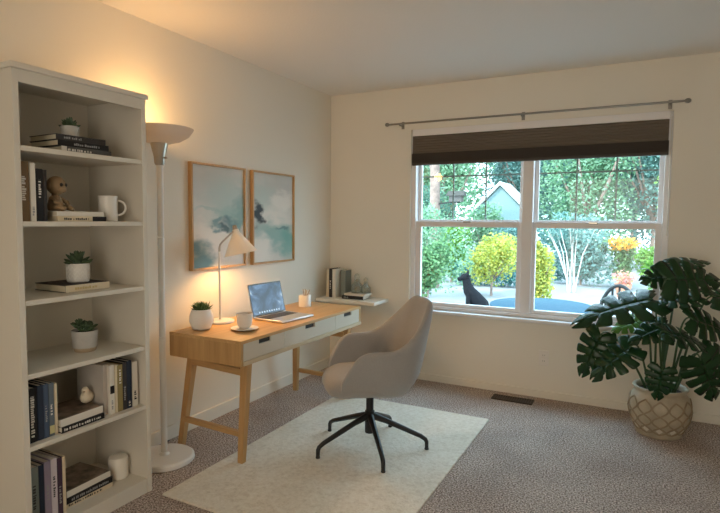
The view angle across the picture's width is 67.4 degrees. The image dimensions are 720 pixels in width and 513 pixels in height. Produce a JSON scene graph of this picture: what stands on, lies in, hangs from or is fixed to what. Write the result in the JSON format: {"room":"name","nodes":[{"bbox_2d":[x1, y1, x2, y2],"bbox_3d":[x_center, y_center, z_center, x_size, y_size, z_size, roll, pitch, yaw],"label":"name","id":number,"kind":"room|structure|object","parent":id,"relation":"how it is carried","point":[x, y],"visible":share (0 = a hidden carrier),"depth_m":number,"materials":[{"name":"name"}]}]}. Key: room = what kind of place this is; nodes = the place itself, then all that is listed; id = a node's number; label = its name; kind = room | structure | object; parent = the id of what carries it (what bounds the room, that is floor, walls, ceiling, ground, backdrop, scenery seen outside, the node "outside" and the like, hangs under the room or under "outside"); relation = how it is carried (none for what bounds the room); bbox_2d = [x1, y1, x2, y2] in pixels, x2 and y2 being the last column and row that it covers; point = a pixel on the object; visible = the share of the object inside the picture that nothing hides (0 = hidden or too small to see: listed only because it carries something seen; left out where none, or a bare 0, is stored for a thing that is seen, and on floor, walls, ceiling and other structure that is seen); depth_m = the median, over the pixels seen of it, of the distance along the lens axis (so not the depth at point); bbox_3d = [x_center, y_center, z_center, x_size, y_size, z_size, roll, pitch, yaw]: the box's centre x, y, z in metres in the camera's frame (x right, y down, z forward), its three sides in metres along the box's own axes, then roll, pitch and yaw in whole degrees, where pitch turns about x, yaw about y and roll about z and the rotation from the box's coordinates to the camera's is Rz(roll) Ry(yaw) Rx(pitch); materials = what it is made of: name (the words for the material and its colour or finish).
{"room":"office","nodes":[
{"label":"office","id":0,"kind":"room"},
{"bbox_2d":[0,0,330,432],"bbox_3d":[-1.511,-0.074,2.675,0.150,2.440,5.400,2,4,27],"label":"wall","id":1,"kind":"structure","parent":0,"point":[241,113],"depth_m":3.40,"materials":[{"name":"beige paint"}]},
{"bbox_2d":[188,161,246,270],"bbox_3d":[-0.933,-0.262,3.576,0.031,0.680,0.520,2,4,27],"label":"framed picture","id":2,"kind":"object","parent":1,"relation":"attached to","point":[216,193],"visible":0.98,"depth_m":3.53,"materials":[{"name":"paper"}]},
{"bbox_2d":[151,357,329,446],"bbox_3d":[-1.448,1.103,2.716,0.014,0.085,5.100,2,4,27],"label":"baseboard","id":3,"kind":"structure","parent":1,"relation":"attached to","point":[214,412],"depth_m":3.77,"materials":[{"name":"beige paint"}]},
{"bbox_2d":[250,170,294,264],"bbox_3d":[-0.657,-0.293,4.105,0.031,0.680,0.525,2,4,27],"label":"framed picture","id":4,"kind":"object","parent":1,"relation":"attached to","point":[272,195],"visible":1,"depth_m":4.08,"materials":[{"name":"paper"}]},
{"bbox_2d":[97,0,719,95],"bbox_3d":[0.121,-1.303,1.099,4.400,0.250,6.550,2,4,27],"label":"ceiling","id":5,"kind":"structure","parent":0,"point":[329,47],"depth_m":3.19,"materials":[{"name":"white paint"}]},
{"bbox_2d":[111,367,719,512],"bbox_3d":[0.098,1.356,1.277,4.400,0.200,6.550,2,4,27],"label":"floor","id":6,"kind":"structure","parent":0,"point":[545,455],"depth_m":3.07,"materials":[{"name":"carpet"}]},
{"bbox_2d":[0,60,151,512],"bbox_3d":[-1.326,0.208,2.416,0.406,1.915,0.626,2,4,27],"label":"bookcase","id":7,"kind":"object","parent":6,"relation":"on","point":[36,341],"visible":0.88,"depth_m":2.52,"materials":[{"name":"beige wood"}]},
{"bbox_2d":[21,161,29,220],"bbox_3d":[-1.382,-0.256,2.130,0.191,0.232,0.040,2,4,27],"label":"book","id":8,"kind":"object","parent":7,"relation":"on","point":[24,164],"visible":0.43,"depth_m":2.09,"materials":[{"name":"brown paper"}]},
{"bbox_2d":[28,163,36,220],"bbox_3d":[-1.365,-0.256,2.161,0.191,0.228,0.022,2,4,27],"label":"book","id":9,"kind":"object","parent":7,"relation":"on","point":[31,166],"visible":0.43,"depth_m":2.12,"materials":[{"name":"beige paper"}]},
{"bbox_2d":[28,385,37,443],"bbox_3d":[-1.391,0.632,2.199,0.191,0.222,0.036,2,4,27],"label":"book","id":10,"kind":"object","parent":7,"relation":"on","point":[31,390],"visible":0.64,"depth_m":2.16,"materials":[{"name":"black paper"}]},
{"bbox_2d":[31,464,39,512],"bbox_3d":[-1.416,0.980,2.250,0.201,0.252,0.036,2,4,27],"label":"book","id":11,"kind":"object","parent":7,"relation":"on","point":[34,468],"visible":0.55,"depth_m":2.21,"materials":[{"name":"grey paper"}]},
{"bbox_2d":[28,381,43,440],"bbox_3d":[-1.376,0.628,2.229,0.190,0.226,0.024,2,4,27],"label":"book","id":12,"kind":"object","parent":7,"relation":"on","point":[39,387],"visible":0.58,"depth_m":2.18,"materials":[{"name":"blue paper"}]},
{"bbox_2d":[31,460,44,512],"bbox_3d":[-1.402,0.980,2.277,0.200,0.250,0.022,2,4,27],"label":"book","id":13,"kind":"object","parent":7,"relation":"on","point":[40,465],"visible":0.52,"depth_m":2.23,"materials":[{"name":"blue paper"}]},
{"bbox_2d":[28,380,48,438],"bbox_3d":[-1.365,0.628,2.249,0.191,0.224,0.020,2,4,27],"label":"book","id":14,"kind":"object","parent":7,"relation":"on","point":[45,385],"visible":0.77,"depth_m":2.21,"materials":[{"name":"blue paper"}]},
{"bbox_2d":[35,168,43,220],"bbox_3d":[-1.349,-0.247,2.183,0.181,0.208,0.026,2,4,27],"label":"book","id":15,"kind":"object","parent":7,"relation":"on","point":[38,172],"visible":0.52,"depth_m":2.14,"materials":[{"name":"black paper"}]},
{"bbox_2d":[31,454,51,512],"bbox_3d":[-1.390,0.976,2.299,0.201,0.255,0.028,2,4,27],"label":"book","id":16,"kind":"object","parent":7,"relation":"on","point":[47,466],"visible":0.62,"depth_m":2.25,"materials":[{"name":"grey paper"}]},
{"bbox_2d":[31,378,54,436],"bbox_3d":[-1.354,0.628,2.269,0.191,0.222,0.022,2,4,27],"label":"book","id":17,"kind":"object","parent":7,"relation":"on","point":[50,384],"visible":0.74,"depth_m":2.23,"materials":[{"name":"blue paper"}]},
{"bbox_2d":[30,451,57,512],"bbox_3d":[-1.377,0.974,2.324,0.201,0.256,0.026,2,4,27],"label":"book","id":18,"kind":"object","parent":7,"relation":"on","point":[53,460],"visible":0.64,"depth_m":2.28,"materials":[{"name":"grey paper"}]},
{"bbox_2d":[42,170,47,220],"bbox_3d":[-1.339,-0.247,2.203,0.180,0.206,0.014,2,4,27],"label":"book","id":19,"kind":"object","parent":7,"relation":"on","point":[43,171],"visible":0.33,"depth_m":2.16,"materials":[{"name":"grey paper"}]},
{"bbox_2d":[36,378,57,434],"bbox_3d":[-1.346,0.629,2.287,0.190,0.216,0.012,2,4,27],"label":"book","id":20,"kind":"object","parent":7,"relation":"on","point":[55,384],"visible":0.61,"depth_m":2.24,"materials":[{"name":"beige paper"}]},
{"bbox_2d":[36,449,62,512],"bbox_3d":[-1.365,0.975,2.346,0.201,0.250,0.022,2,4,27],"label":"book","id":21,"kind":"object","parent":7,"relation":"on","point":[59,458],"visible":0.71,"depth_m":2.30,"materials":[{"name":"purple paper"}]},
{"bbox_2d":[40,448,66,512],"bbox_3d":[-1.357,0.975,2.364,0.200,0.248,0.014,2,4,27],"label":"book","id":22,"kind":"object","parent":7,"relation":"on","point":[62,456],"visible":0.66,"depth_m":2.32,"materials":[{"name":"beige paper"}]},
{"bbox_2d":[35,279,109,292],"bbox_3d":[-1.304,0.131,2.454,0.216,0.032,0.215,2,4,27],"label":"book","id":23,"kind":"object","parent":7,"relation":"on","point":[62,286],"visible":0.91,"depth_m":2.39,"materials":[{"name":"grey paper"}]},
{"bbox_2d":[64,250,92,282],"bbox_3d":[-1.290,0.043,2.468,0.122,0.142,0.130,2,4,27],"label":"potted succulent","id":24,"kind":"object","parent":23,"relation":"on","point":[77,267],"visible":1,"depth_m":2.43,"materials":[{"name":"white ceramic"}]},
{"bbox_2d":[66,263,89,282],"bbox_3d":[-1.287,0.072,2.466,0.099,0.084,0.099,2,4,27],"label":"pot","id":25,"kind":"object","parent":24,"relation":"on","point":[75,272],"depth_m":2.43,"materials":[{"name":"white ceramic"}]},
{"bbox_2d":[41,145,110,155],"bbox_3d":[-1.270,-0.458,2.390,0.201,0.026,0.235,3,4,29],"label":"book","id":26,"kind":"object","parent":7,"relation":"on","point":[66,148],"visible":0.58,"depth_m":2.31,"materials":[{"name":"grey paper"}]},
{"bbox_2d":[30,139,108,151],"bbox_3d":[-1.278,-0.483,2.383,0.201,0.025,0.235,3,4,29],"label":"book","id":27,"kind":"object","parent":26,"relation":"on","point":[56,142],"visible":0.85,"depth_m":2.30,"materials":[{"name":"black paper"}]},
{"bbox_2d":[30,133,105,145],"bbox_3d":[-1.285,-0.508,2.378,0.201,0.024,0.225,3,4,30],"label":"book","id":28,"kind":"object","parent":27,"relation":"on","point":[53,136],"visible":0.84,"depth_m":2.30,"materials":[{"name":"grey paper"}]},
{"bbox_2d":[58,117,80,135],"bbox_3d":[-1.286,-0.570,2.393,0.096,0.098,0.084,2,4,27],"label":"potted succulent","id":29,"kind":"object","parent":28,"relation":"on","point":[68,127],"visible":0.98,"depth_m":2.37,"materials":[{"name":"white ceramic"}]},
{"bbox_2d":[60,125,78,135],"bbox_3d":[-1.286,-0.548,2.395,0.076,0.055,0.076,2,4,27],"label":"pot","id":30,"kind":"object","parent":29,"relation":"on","point":[73,130],"depth_m":2.37,"materials":[{"name":"ceramic"}]},
{"bbox_2d":[48,216,105,220],"bbox_3d":[-1.252,-0.164,2.340,0.161,0.022,0.225,2,4,27],"label":"book","id":31,"kind":"object","parent":7,"relation":"on","point":[50,218],"visible":0.88,"depth_m":2.28,"materials":[{"name":"beige paper"}]},
{"bbox_2d":[48,211,103,216],"bbox_3d":[-1.257,-0.184,2.335,0.160,0.020,0.220,2,4,27],"label":"book","id":32,"kind":"object","parent":31,"relation":"on","point":[50,213],"visible":0.8,"depth_m":2.27,"materials":[{"name":"beige paper"}]},
{"bbox_2d":[47,176,74,210],"bbox_3d":[-1.266,-0.264,2.270,0.102,0.148,0.085,1,4,10],"label":"figurine","id":33,"kind":"object","parent":32,"relation":"on","point":[56,185],"visible":0.98,"depth_m":2.25,"materials":[{"name":"ceramic"}]},
{"bbox_2d":[58,412,104,433],"bbox_3d":[-1.287,0.718,2.389,0.201,0.026,0.205,2,4,26],"label":"book","id":34,"kind":"object","parent":7,"relation":"on","point":[100,416],"visible":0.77,"depth_m":2.33,"materials":[{"name":"black paper"}]},
{"bbox_2d":[57,399,102,427],"bbox_3d":[-1.294,0.689,2.385,0.201,0.034,0.205,2,4,26],"label":"book","id":35,"kind":"object","parent":34,"relation":"on","point":[71,411],"visible":0.77,"depth_m":2.37,"materials":[{"name":"beige paper"}]},
{"bbox_2d":[80,387,93,402],"bbox_3d":[-1.246,0.626,2.467,0.055,0.080,0.110,0,4,-11],"label":"bird figurine","id":36,"kind":"object","parent":35,"relation":"on","point":[87,395],"visible":1,"depth_m":2.43,"materials":[{"name":"beige ceramic"}]},
{"bbox_2d":[70,318,97,352],"bbox_3d":[-1.273,0.357,2.499,0.114,0.155,0.122,-1,4,-23],"label":"potted succulent","id":37,"kind":"object","parent":7,"relation":"on","point":[84,338],"visible":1,"depth_m":2.46,"materials":[{"name":"white ceramic"}]},
{"bbox_2d":[71,328,97,352],"bbox_3d":[-1.273,0.387,2.499,0.114,0.097,0.114,2,4,27],"label":"pot","id":38,"kind":"object","parent":37,"relation":"on","point":[84,340],"depth_m":2.46,"materials":[{"name":"beige ceramic"}]},
{"bbox_2d":[67,482,112,508],"bbox_3d":[-1.313,1.079,2.500,0.201,0.022,0.235,2,4,27],"label":"book","id":39,"kind":"object","parent":7,"relation":"on","point":[109,485],"visible":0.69,"depth_m":2.46,"materials":[{"name":"beige paper"}]},
{"bbox_2d":[66,476,112,504],"bbox_3d":[-1.313,1.055,2.492,0.206,0.028,0.235,2,4,26],"label":"book","id":40,"kind":"object","parent":39,"relation":"on","point":[108,480],"visible":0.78,"depth_m":2.44,"materials":[{"name":"black paper"}]},
{"bbox_2d":[65,462,109,497],"bbox_3d":[-1.319,1.026,2.489,0.206,0.030,0.225,2,4,25],"label":"book","id":41,"kind":"object","parent":40,"relation":"on","point":[80,476],"visible":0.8,"depth_m":2.49,"materials":[{"name":"beige paper"}]},
{"bbox_2d":[77,363,107,414],"bbox_3d":[-1.246,0.607,2.510,0.185,0.232,0.020,2,4,27],"label":"book","id":42,"kind":"object","parent":7,"relation":"on","point":[93,376],"visible":0.55,"depth_m":2.48,"materials":[{"name":"beige paper"}]},
{"bbox_2d":[97,362,114,414],"bbox_3d":[-1.217,0.609,2.522,0.181,0.228,0.024,2,4,27],"label":"book","id":43,"kind":"object","parent":7,"relation":"on","point":[110,368],"visible":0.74,"depth_m":2.48,"materials":[{"name":"beige paper"}]},
{"bbox_2d":[102,362,117,412],"bbox_3d":[-1.208,0.610,2.541,0.180,0.224,0.014,2,4,27],"label":"book","id":44,"kind":"object","parent":7,"relation":"on","point":[115,366],"visible":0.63,"depth_m":2.50,"materials":[{"name":"beige paper"}]},
{"bbox_2d":[101,361,122,411],"bbox_3d":[-1.197,0.610,2.560,0.181,0.220,0.026,2,4,27],"label":"book","id":45,"kind":"object","parent":7,"relation":"on","point":[119,366],"visible":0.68,"depth_m":2.52,"materials":[{"name":"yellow paper"}]},
{"bbox_2d":[98,196,126,220],"bbox_3d":[-1.154,-0.221,2.501,0.084,0.117,0.111,3,5,32],"label":"mug","id":46,"kind":"object","parent":7,"relation":"on","point":[108,205],"visible":0.84,"depth_m":2.46,"materials":[{"name":"white ceramic"}]},
{"bbox_2d":[105,359,126,409],"bbox_3d":[-1.186,0.606,2.582,0.181,0.226,0.022,2,4,27],"label":"book","id":47,"kind":"object","parent":7,"relation":"on","point":[124,372],"visible":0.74,"depth_m":2.54,"materials":[{"name":"grey paper"}]},
{"bbox_2d":[108,452,128,480],"bbox_3d":[-1.184,1.026,2.647,0.092,0.111,0.092,2,4,27],"label":"candle","id":48,"kind":"object","parent":7,"relation":"on","point":[118,463],"visible":0.95,"depth_m":2.61,"materials":[{"name":"beige wax"}]},
{"bbox_2d":[113,358,131,408],"bbox_3d":[-1.174,0.604,2.605,0.181,0.228,0.026,2,4,27],"label":"book","id":49,"kind":"object","parent":7,"relation":"on","point":[128,362],"visible":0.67,"depth_m":2.56,"materials":[{"name":"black paper"}]},
{"bbox_2d":[117,357,137,406],"bbox_3d":[-1.159,0.608,2.634,0.181,0.216,0.030,2,4,27],"label":"book","id":50,"kind":"object","parent":7,"relation":"on","point":[133,363],"visible":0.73,"depth_m":2.59,"materials":[{"name":"beige paper"}]},
{"bbox_2d":[146,122,194,472],"bbox_3d":[-1.074,0.217,2.947,0.360,1.830,0.378,2,4,27],"label":"floor lamp","id":51,"kind":"object","parent":6,"relation":"on","point":[166,457],"visible":0.84,"depth_m":2.91,"materials":[{"name":"white metal"}]},
{"bbox_2d":[169,302,360,463],"bbox_3d":[-0.551,0.746,3.578,0.549,0.698,1.363,2,4,27],"label":"desk","id":52,"kind":"object","parent":6,"relation":"on","point":[222,348],"visible":0.82,"depth_m":3.09,"materials":[{"name":"brown wood"}]},
{"bbox_2d":[189,301,213,330],"bbox_3d":[-0.919,0.340,3.137,0.142,0.164,0.136,-1,4,-23],"label":"potted plant","id":53,"kind":"object","parent":52,"relation":"on","point":[201,315],"visible":1,"depth_m":3.09,"materials":[{"name":"green plant"}]},
{"bbox_2d":[212,225,256,324],"bbox_3d":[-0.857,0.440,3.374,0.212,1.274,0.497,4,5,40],"label":"desk lamp","id":54,"kind":"object","parent":52,"relation":"on","point":[238,244],"visible":0.82,"depth_m":3.37,"materials":[{"name":"white metal"}]},
{"bbox_2d":[230,325,258,330],"bbox_3d":[-0.670,0.418,3.135,0.160,0.013,0.160,2,4,27],"label":"saucer","id":55,"kind":"object","parent":52,"relation":"on","point":[252,327],"visible":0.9,"depth_m":3.12,"materials":[{"name":"white ceramic"}]},
{"bbox_2d":[236,312,252,328],"bbox_3d":[-0.668,0.371,3.140,0.094,0.088,0.110,1,4,12],"label":"coffee cup","id":56,"kind":"object","parent":55,"relation":"on","point":[244,319],"visible":1,"depth_m":3.10,"materials":[{"name":"white ceramic"}]},
{"bbox_2d":[247,280,313,322],"bbox_3d":[-0.517,0.288,3.523,0.298,0.220,0.320,3,5,32],"label":"laptop","id":57,"kind":"object","parent":52,"relation":"on","point":[266,299],"visible":0.99,"depth_m":3.55,"materials":[{"name":"silver metal"}]},
{"bbox_2d":[299,289,310,306],"bbox_3d":[-0.407,0.307,3.987,0.090,0.126,0.090,2,4,27],"label":"reed diffuser","id":58,"kind":"object","parent":52,"relation":"on","point":[304,299],"visible":1,"depth_m":3.95,"materials":[{"name":"white ceramic"}]},
{"bbox_2d":[162,397,488,512],"bbox_3d":[-0.044,1.125,3.122,1.150,0.012,1.752,2,4,27],"label":"rug","id":59,"kind":"object","parent":6,"relation":"on","point":[281,472],"visible":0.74,"depth_m":2.91,"materials":[{"name":"fabric"}]},
{"bbox_2d":[316,295,432,472],"bbox_3d":[0.071,0.684,3.121,0.673,0.869,0.633,0,4,-13],"label":"office chair","id":60,"kind":"object","parent":59,"relation":"on","point":[385,361],"visible":1,"depth_m":3.02,"materials":[{"name":"fabric"}]},
{"bbox_2d":[322,362,386,398],"bbox_3d":[0.008,0.719,3.138,0.445,0.130,0.444,0,4,-13],"label":"seat cushion","id":61,"kind":"object","parent":60,"relation":"on","point":[334,382],"depth_m":2.95,"materials":[{"name":"fabric"}]},
{"bbox_2d":[491,394,533,404],"bbox_3d":[1.147,1.074,4.061,0.300,0.008,0.110,2,4,27],"label":"floor vent","id":62,"kind":"object","parent":6,"relation":"in","point":[495,396],"visible":1,"depth_m":4.06,"materials":[{"name":"brown metal"}]},
{"bbox_2d":[627,379,692,440],"bbox_3d":[1.901,0.971,3.430,0.366,0.310,0.366,2,4,27],"label":"planter","id":63,"kind":"object","parent":6,"relation":"on","point":[668,418],"visible":0.96,"depth_m":3.30,"materials":[{"name":"ceramic"}]},
{"bbox_2d":[570,257,719,401],"bbox_3d":[1.876,0.444,3.318,1.058,0.863,0.458,2,4,27],"label":"monstera","id":64,"kind":"object","parent":63,"relation":"on","point":[670,277],"visible":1,"depth_m":3.29,"materials":[{"name":"green plant"}]},
{"bbox_2d":[330,52,719,415],"bbox_3d":[1.585,-0.139,4.022,4.100,2.440,0.150,2,4,27],"label":"wall","id":65,"kind":"structure","parent":0,"point":[371,161],"depth_m":4.18,"materials":[{"name":"beige paint"}]},
{"bbox_2d":[316,296,387,305],"bbox_3d":[-0.069,0.374,4.673,0.565,0.028,0.280,2,4,27],"label":"wall shelf","id":66,"kind":"object","parent":65,"relation":"attached to","point":[371,301],"visible":0.76,"depth_m":4.57,"materials":[{"name":"beige wood"}]},
{"bbox_2d":[329,267,337,296],"bbox_3d":[-0.224,0.227,4.773,0.028,0.250,0.151,2,4,27],"label":"book","id":67,"kind":"object","parent":66,"relation":"on","point":[330,269],"visible":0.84,"depth_m":4.71,"materials":[{"name":"grey paper"}]},
{"bbox_2d":[332,268,343,297],"bbox_3d":[-0.192,0.230,4.757,0.034,0.246,0.150,2,4,27],"label":"book","id":68,"kind":"object","parent":66,"relation":"on","point":[335,272],"visible":0.8,"depth_m":4.70,"materials":[{"name":"beige paper"}]},
{"bbox_2d":[340,269,350,296],"bbox_3d":[-0.124,0.235,4.767,0.050,0.235,0.110,2,4,27],"label":"book","id":69,"kind":"object","parent":66,"relation":"on","point":[345,275],"visible":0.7,"depth_m":4.72,"materials":[{"name":"grey paper"}]},
{"bbox_2d":[342,295,368,299],"bbox_3d":[-0.036,0.346,4.660,0.200,0.030,0.141,2,4,25],"label":"book","id":70,"kind":"object","parent":66,"relation":"on","point":[343,296],"visible":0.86,"depth_m":4.60,"materials":[{"name":"black paper"}]},
{"bbox_2d":[344,291,371,296],"bbox_3d":[-0.015,0.323,4.653,0.200,0.018,0.140,3,4,30],"label":"book","id":71,"kind":"object","parent":70,"relation":"on","point":[352,293],"visible":1,"depth_m":4.62,"materials":[{"name":"beige paper"}]},
{"bbox_2d":[385,98,690,128],"bbox_3d":[1.194,-1.055,4.033,2.188,0.060,0.091,2,4,27],"label":"curtain rod","id":72,"kind":"object","parent":65,"relation":"attached to","point":[687,100],"visible":1,"depth_m":3.91,"materials":[{"name":"silver metal"}]},
{"bbox_2d":[410,111,673,325],"bbox_3d":[1.290,-0.276,4.159,1.890,1.490,0.105,2,4,27],"label":"window","id":73,"kind":"structure","parent":65,"relation":"in","point":[528,222],"depth_m":4.13,"materials":[{"name":"white plastic"}]},
{"bbox_2d":[423,163,520,219],"bbox_3d":[0.891,-0.620,4.383,0.810,0.650,0.006,2,4,27],"label":"grille","id":74,"kind":"object","parent":73,"relation":"attached to","point":[486,174],"depth_m":4.34,"materials":[{"name":"grey"}]},
{"bbox_2d":[412,111,672,235],"bbox_3d":[1.266,-0.595,4.079,1.870,0.838,0.034,2,4,27],"label":"window blind","id":75,"kind":"object","parent":73,"relation":"attached to","point":[647,133],"visible":1,"depth_m":3.98,"materials":[{"name":"brown fabric"}]},
{"bbox_2d":[540,157,658,220],"bbox_3d":[1.730,-0.583,3.948,0.800,0.650,0.006,2,4,27],"label":"grille","id":76,"kind":"object","parent":73,"relation":"attached to","point":[616,170],"depth_m":3.92,"materials":[{"name":"grey"}]},
{"bbox_2d":[539,350,548,365],"bbox_3d":[1.392,0.769,4.090,0.072,0.116,0.009,2,4,27],"label":"power outlet","id":77,"kind":"object","parent":65,"relation":"attached to","point":[543,355],"visible":1,"depth_m":4.09,"materials":[{"name":"white plastic"}]},
{"bbox_2d":[432,310,657,334],"bbox_3d":[1.246,0.485,4.137,1.930,0.025,0.070,2,4,27],"label":"sill","id":78,"kind":"structure","parent":65,"relation":"attached to","point":[473,315],"depth_m":4.16,"materials":[{"name":"white plastic"}]},
{"bbox_2d":[417,372,719,424],"bbox_3d":[1.544,1.054,4.026,4.086,0.060,0.014,2,4,27],"label":"baseboard","id":79,"kind":"structure","parent":65,"relation":"attached to","point":[698,417],"depth_m":4.10,"materials":[{"name":"beige paint"}]},
{"label":"outside","id":80,"kind":"structure","parent":0,"visible":0},
{"bbox_2d":[421,242,651,315],"bbox_3d":[10.133,0.102,24.994,60.000,0.100,44.850,2,4,27],"label":"ground","id":81,"kind":"structure","parent":80,"point":[584,293],"depth_m":12.87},
{"bbox_2d":[429,165,439,287],"bbox_3d":[1.918,-2.017,13.138,3.244,5.581,2.561,2,4,27],"label":"tree","id":82,"kind":"object","parent":81,"relation":"on","point":[434,169],"visible":0.02,"depth_m":13.11,"materials":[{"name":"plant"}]},
{"bbox_2d":[439,191,466,203],"bbox_3d":[2.191,-1.412,12.972,0.692,0.326,0.300,2,4,27],"label":"bird feeder","id":83,"kind":"object","parent":82,"relation":"attached to","point":[458,195],"visible":0.98,"depth_m":12.84,"materials":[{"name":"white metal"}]},
{"bbox_2d":[422,237,452,296],"bbox_3d":[1.102,0.305,10.006,1.203,1.348,0.767,2,4,27],"label":"shrub","id":84,"kind":"object","parent":81,"relation":"on","point":[431,265],"visible":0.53,"depth_m":9.87,"materials":[{"name":"green plant"}]},
{"bbox_2d":[422,185,457,237],"bbox_3d":[2.164,-0.892,17.310,1.639,2.777,1.949,-2,5,-32],"label":"shrub","id":85,"kind":"object","parent":81,"relation":"on","point":[426,200],"visible":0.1,"depth_m":17.06,"materials":[{"name":"green plant"}]},
{"bbox_2d":[422,201,475,297],"bbox_3d":[1.508,-0.152,11.457,1.904,2.076,0.791,3,5,34],"label":"shrub","id":86,"kind":"object","parent":81,"relation":"on","point":[426,240],"visible":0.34,"depth_m":11.25,"materials":[{"name":"green plant"}]},
{"bbox_2d":[426,163,483,247],"bbox_3d":[4.267,-4.712,27.819,6.792,9.033,3.095,1,4,14],"label":"tree","id":87,"kind":"object","parent":81,"relation":"on","point":[465,214],"visible":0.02,"depth_m":26.76,"materials":[{"name":"green plant"}]},
{"bbox_2d":[441,227,472,281],"bbox_3d":[2.418,-0.138,14.617,0.935,1.637,1.344,-3,5,-44],"label":"shrub","id":88,"kind":"object","parent":81,"relation":"on","point":[459,239],"visible":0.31,"depth_m":14.34,"materials":[{"name":"green plant"}]},
{"bbox_2d":[423,162,495,234],"bbox_3d":[3.299,-3.149,20.486,3.975,6.874,2.130,2,4,27],"label":"tree","id":89,"kind":"object","parent":81,"relation":"on","point":[461,170],"visible":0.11,"depth_m":20.09,"materials":[{"name":"green plant"}]},
{"bbox_2d":[457,270,488,305],"bbox_3d":[1.989,0.640,9.115,0.695,0.830,0.317,1,4,7],"label":"statue","id":90,"kind":"object","parent":81,"relation":"on","point":[473,296],"visible":0.57,"depth_m":9.04,"materials":[{"name":"black stone"}]},
{"bbox_2d":[452,259,515,286],"bbox_3d":[3.257,0.405,13.705,1.919,0.790,0.905,2,4,27],"label":"hedge","id":91,"kind":"object","parent":81,"relation":"on","point":[512,279],"visible":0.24,"depth_m":13.56,"materials":[{"name":"teal plant"}]},
{"bbox_2d":[465,201,506,259],"bbox_3d":[3.895,-0.591,16.678,1.463,2.291,0.846,3,5,37],"label":"shrub","id":92,"kind":"object","parent":81,"relation":"on","point":[477,232],"visible":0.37,"depth_m":16.56,"materials":[{"name":"green plant"}]},
{"bbox_2d":[460,231,516,295],"bbox_3d":[2.941,0.159,11.830,1.327,1.427,1.075,2,4,27],"label":"shrub","id":93,"kind":"object","parent":81,"relation":"on","point":[493,258],"visible":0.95,"depth_m":11.77,"materials":[{"name":"yellow plant"}]},
{"bbox_2d":[470,181,519,272],"bbox_3d":[4.762,-0.965,17.804,1.940,2.900,1.620,2,4,27],"label":"garden shed","id":94,"kind":"object","parent":81,"relation":"on","point":[506,194],"visible":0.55,"depth_m":17.10,"materials":[{"name":"teal wood"}]},
{"bbox_2d":[482,228,549,266],"bbox_3d":[4.401,-0.214,15.502,1.972,1.702,1.173,2,4,27],"label":"shrub","id":95,"kind":"object","parent":81,"relation":"on","point":[513,231],"visible":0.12,"depth_m":15.23,"materials":[{"name":"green plant"}]},
{"bbox_2d":[478,160,574,236],"bbox_3d":[6.573,-2.975,21.075,3.976,6.509,2.268,3,4,31],"label":"tree","id":96,"kind":"object","parent":81,"relation":"on","point":[500,165],"visible":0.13,"depth_m":20.85,"materials":[{"name":"green plant"}]},
{"bbox_2d":[491,161,580,250],"bbox_3d":[8.683,-4.297,25.512,5.067,8.590,3.345,2,4,27],"label":"tree","id":97,"kind":"object","parent":81,"relation":"on","point":[548,239],"visible":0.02,"depth_m":25.26,"materials":[{"name":"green plant"}]},
{"bbox_2d":[490,298,590,313],"bbox_3d":[1.983,0.889,5.941,1.100,0.740,1.100,2,4,27],"label":"patio table","id":98,"kind":"object","parent":81,"relation":"on","point":[547,304],"visible":0.43,"depth_m":5.88,"materials":[{"name":"blue"}]},
{"bbox_2d":[535,239,556,298],"bbox_3d":[3.391,0.322,10.370,0.771,1.305,0.474,2,4,27],"label":"shrub","id":99,"kind":"object","parent":81,"relation":"on","point":[543,274],"visible":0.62,"depth_m":10.24,"materials":[{"name":"yellow plant"}]},
{"bbox_2d":[543,211,612,292],"bbox_3d":[5.042,-0.102,12.517,1.628,1.900,0.740,2,4,27],"label":"shrub","id":100,"kind":"object","parent":81,"relation":"on","point":[571,235],"visible":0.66,"depth_m":12.56,"materials":[{"name":"beige plant"}]},
{"bbox_2d":[549,218,617,286],"bbox_3d":[5.755,-0.117,13.989,1.727,1.759,1.023,2,4,27],"label":"shrub","id":101,"kind":"object","parent":81,"relation":"on","point":[591,263],"visible":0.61,"depth_m":13.82,"materials":[{"name":"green plant"}]},
{"bbox_2d":[539,156,645,252],"bbox_3d":[7.690,-2.865,18.349,3.798,6.670,2.127,2,4,21],"label":"tree","id":102,"kind":"object","parent":81,"relation":"on","point":[588,183],"visible":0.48,"depth_m":17.95,"materials":[{"name":"green plant"}]},
{"bbox_2d":[569,156,654,259],"bbox_3d":[11.476,-4.426,23.765,5.419,9.126,3.180,3,5,35],"label":"tree","id":103,"kind":"object","parent":81,"relation":"on","point":[640,156],"visible":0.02,"depth_m":23.84,"materials":[{"name":"green plant"}]},
{"bbox_2d":[599,284,633,317],"bbox_3d":[2.627,0.783,5.260,0.460,1.059,0.493,-2,5,-32],"label":"patio chair","id":104,"kind":"object","parent":81,"relation":"on","point":[619,286],"visible":0.18,"depth_m":5.16,"materials":[{"name":"black metal"}]},
{"bbox_2d":[601,236,643,279],"bbox_3d":[6.686,0.126,13.656,0.980,1.317,0.922,0,4,-7],"label":"bush","id":105,"kind":"object","parent":81,"relation":"on","point":[619,245],"visible":0.88,"depth_m":13.55,"materials":[{"name":"green plant"}]},
{"bbox_2d":[612,269,635,296],"bbox_3d":[5.778,0.574,11.837,0.506,0.643,0.566,2,4,27],"label":"flowering shrub","id":106,"kind":"object","parent":81,"relation":"on","point":[621,279],"visible":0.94,"depth_m":11.76,"materials":[{"name":"pink plant"}]},
{"bbox_2d":[606,156,659,249],"bbox_3d":[10.197,-2.696,17.938,4.012,6.431,2.470,3,4,31],"label":"tree","id":107,"kind":"object","parent":81,"relation":"on","point":[648,190],"visible":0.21,"depth_m":18.14,"materials":[{"name":"green plant"}]},
{"bbox_2d":[632,246,653,289],"bbox_3d":[7.174,0.282,12.737,1.390,1.130,0.907,2,4,27],"label":"shrub","id":108,"kind":"object","parent":81,"relation":"on","point":[647,260],"visible":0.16,"depth_m":12.96,"materials":[{"name":"green plant"}]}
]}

